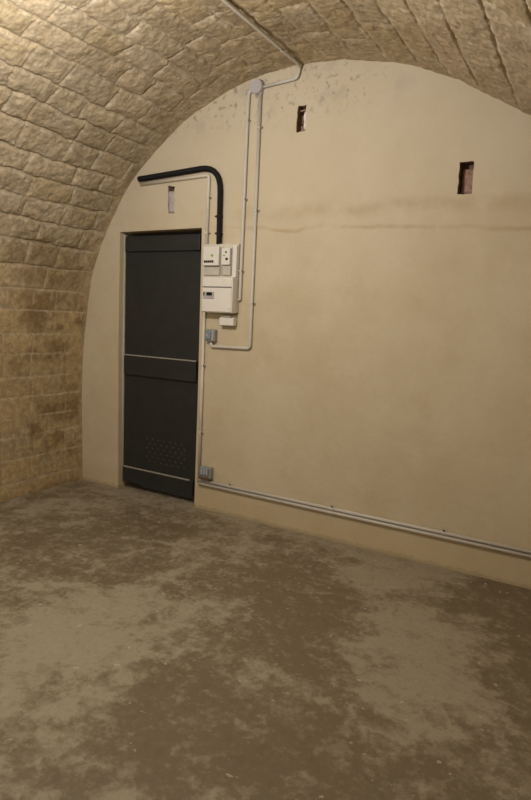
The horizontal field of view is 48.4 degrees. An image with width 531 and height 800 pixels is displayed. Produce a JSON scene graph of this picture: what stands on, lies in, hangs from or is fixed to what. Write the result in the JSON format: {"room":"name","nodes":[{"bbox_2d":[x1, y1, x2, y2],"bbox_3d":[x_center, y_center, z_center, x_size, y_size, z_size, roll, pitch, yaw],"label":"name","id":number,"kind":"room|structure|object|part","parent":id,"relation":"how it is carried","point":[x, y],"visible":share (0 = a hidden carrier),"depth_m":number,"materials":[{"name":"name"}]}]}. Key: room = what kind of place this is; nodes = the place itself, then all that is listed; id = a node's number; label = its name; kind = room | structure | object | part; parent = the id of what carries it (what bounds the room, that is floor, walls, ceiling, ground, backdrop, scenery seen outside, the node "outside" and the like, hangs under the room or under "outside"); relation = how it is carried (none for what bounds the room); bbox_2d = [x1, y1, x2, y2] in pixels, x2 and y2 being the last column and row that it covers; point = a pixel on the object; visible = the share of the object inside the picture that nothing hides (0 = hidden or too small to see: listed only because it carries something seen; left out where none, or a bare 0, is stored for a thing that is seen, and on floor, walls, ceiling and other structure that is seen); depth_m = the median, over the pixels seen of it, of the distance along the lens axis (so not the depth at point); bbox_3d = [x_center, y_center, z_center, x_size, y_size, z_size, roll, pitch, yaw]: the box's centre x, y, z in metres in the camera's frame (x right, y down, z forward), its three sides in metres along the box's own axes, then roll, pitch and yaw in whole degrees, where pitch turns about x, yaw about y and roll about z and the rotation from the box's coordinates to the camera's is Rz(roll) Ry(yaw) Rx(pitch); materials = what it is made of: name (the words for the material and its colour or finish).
{"room":"vaulted cellar","nodes":[
{"label":"vaulted cellar","id":0,"kind":"room"},
{"bbox_2d":[0,320,85,501],"bbox_3d":[-2.993,0.319,2.815,0.055,1.451,5.640,7,9,29],"label":"wall","id":1,"kind":"structure","parent":0,"point":[41,362],"depth_m":4.81,"materials":[{"name":"stone"}]},
{"bbox_2d":[0,479,530,799],"bbox_3d":[-1.140,1.222,1.881,4.550,0.011,5.810,7,9,29],"label":"floor","id":2,"kind":"structure","parent":0,"point":[153,647],"depth_m":2.63,"materials":[{"name":"concrete"}]},
{"bbox_2d":[194,511,508,593],"bbox_3d":[0.587,1.004,3.934,2.622,0.008,0.142,7,9,29],"label":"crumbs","id":3,"kind":"object","parent":2,"relation":"on","point":[194,511],"visible":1,"depth_m":3.75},
{"bbox_2d":[0,0,530,321],"bbox_3d":[-1.056,-1.020,1.532,4.271,1.852,5.640,7,9,29],"label":"ceiling","id":4,"kind":"structure","parent":0,"point":[90,90],"depth_m":3.60,"materials":[{"name":"stone"}]},
{"bbox_2d":[82,59,530,588],"bbox_3d":[0.393,-0.657,4.166,4.556,3.310,0.352,7,9,29],"label":"wall","id":5,"kind":"structure","parent":0,"point":[385,372],"depth_m":3.83,"materials":[{"name":"paint"}]},
{"bbox_2d":[122,234,201,497],"bbox_3d":[-0.847,-0.273,4.810,0.821,2.095,0.066,7,9,29],"label":"door","id":6,"kind":"structure","parent":5,"relation":"in","point":[162,273],"depth_m":4.79,"materials":[{"name":"grey paint"}]},
{"bbox_3d":[-0.904,0.673,4.931,0.751,0.135,0.025,7,9,29],"label":"rail","id":7,"kind":"part","parent":6,"relation":"part of","materials":[{"name":"black metal"}]},
{"bbox_3d":[-0.861,-0.263,4.798,0.751,0.167,0.025,7,9,29],"label":"rail","id":8,"kind":"part","parent":6,"relation":"part of","materials":[{"name":"black metal"}]},
{"bbox_3d":[-0.816,-1.232,4.660,0.751,0.113,0.025,7,9,29],"label":"rail","id":9,"kind":"part","parent":6,"relation":"part of","materials":[{"name":"black metal"}]},
{"bbox_2d":[140,174,210,243],"bbox_3d":[-0.694,-1.434,4.490,0.680,0.502,0.028,7,9,29],"label":"conduit","id":10,"kind":"object","parent":5,"relation":"attached to","point":[208,196],"visible":1,"depth_m":4.35,"materials":[{"name":"beige plastic"}]},
{"bbox_2d":[137,165,222,243],"bbox_3d":[-0.653,-1.453,4.451,0.801,0.561,0.048,7,9,29],"label":"conduit","id":11,"kind":"object","parent":5,"relation":"attached to","point":[204,168],"visible":1,"depth_m":4.28,"materials":[{"name":"black plastic"}]},
{"bbox_2d":[197,312,205,481],"bbox_3d":[-0.486,-0.011,4.533,0.041,1.317,0.028,7,9,29],"label":"conduit","id":12,"kind":"object","parent":5,"relation":"attached to","point":[204,313],"visible":0.92,"depth_m":4.52,"materials":[{"name":"beige plastic"}]},
{"bbox_2d":[199,465,212,480],"bbox_3d":[-0.461,0.568,4.572,0.108,0.105,0.052,7,9,29],"label":"power socket","id":13,"kind":"object","parent":5,"relation":"attached to","point":[206,472],"visible":1,"depth_m":4.55,"materials":[{"name":"grey plastic"}]},
{"bbox_2d":[205,329,216,341],"bbox_3d":[-0.410,-0.483,4.420,0.087,0.092,0.052,7,9,29],"label":"light switch","id":14,"kind":"object","parent":5,"relation":"attached to","point":[210,334],"visible":1,"depth_m":4.40,"materials":[{"name":"grey plastic"}]},
{"bbox_2d":[201,243,240,312],"bbox_3d":[-0.339,-0.890,4.319,0.316,0.492,0.074,7,9,29],"label":"board","id":15,"kind":"object","parent":5,"relation":"attached to","point":[219,260],"visible":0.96,"depth_m":4.28,"materials":[{"name":"white plastic"}]},
{"bbox_2d":[202,277,236,313],"bbox_3d":[-0.340,-0.761,4.294,0.266,0.252,0.075,7,9,29],"label":"electrical panel","id":16,"kind":"object","parent":15,"relation":"attached to","point":[219,294],"visible":1,"depth_m":4.26,"materials":[{"name":"white plastic"}]},
{"bbox_3d":[-0.354,-0.725,4.278,0.254,0.172,0.009,7,9,29],"label":"lid","id":17,"kind":"part","parent":16,"relation":"part of","materials":[{"name":"white plastic"}]},
{"bbox_2d":[219,315,236,325],"bbox_3d":[-0.275,-0.581,4.329,0.132,0.077,0.056,7,9,29],"label":"box","id":18,"kind":"object","parent":5,"relation":"attached to","point":[224,320],"visible":1,"depth_m":4.30,"materials":[{"name":"white plastic"}]},
{"bbox_2d":[210,94,261,349],"bbox_3d":[-0.215,-1.240,4.233,0.379,1.752,0.028,7,9,29],"label":"conduit","id":19,"kind":"object","parent":5,"relation":"attached to","point":[259,126],"visible":1,"depth_m":4.16,"materials":[{"name":"grey plastic"}]},
{"bbox_2d":[237,90,251,300],"bbox_3d":[-0.139,-1.426,4.167,0.069,1.445,0.028,7,9,29],"label":"conduit","id":20,"kind":"object","parent":5,"relation":"attached to","point":[247,120],"visible":0.97,"depth_m":4.16,"materials":[{"name":"grey plastic"}]},
{"bbox_2d":[250,79,264,94],"bbox_3d":[-0.056,-2.132,4.027,0.098,0.100,0.049,7,9,29],"label":"junction box","id":21,"kind":"object","parent":5,"relation":"attached to","point":[256,86],"visible":1,"depth_m":4.01,"materials":[{"name":"white plastic"}]},
{"bbox_2d":[221,0,300,87],"bbox_3d":[-0.478,-2.033,2.911,0.312,0.108,2.392,7,9,29],"label":"conduit","id":22,"kind":"object","parent":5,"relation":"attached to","point":[226,2],"visible":1,"depth_m":3.56,"materials":[{"name":"grey plastic"}]},
{"bbox_2d":[198,482,530,558],"bbox_3d":[0.779,0.817,3.892,3.015,0.023,0.023,7,9,29],"label":"pipe","id":23,"kind":"object","parent":5,"relation":"attached to","point":[526,555],"visible":1,"depth_m":3.91,"materials":[{"name":"grey plastic"}]},
{"bbox_2d":[198,479,530,553],"bbox_3d":[0.780,0.784,3.887,3.015,0.041,0.029,7,9,29],"label":"pipe","id":24,"kind":"object","parent":5,"relation":"attached to","point":[230,486],"visible":1,"depth_m":3.90,"materials":[{"name":"grey plastic"}]}
]}

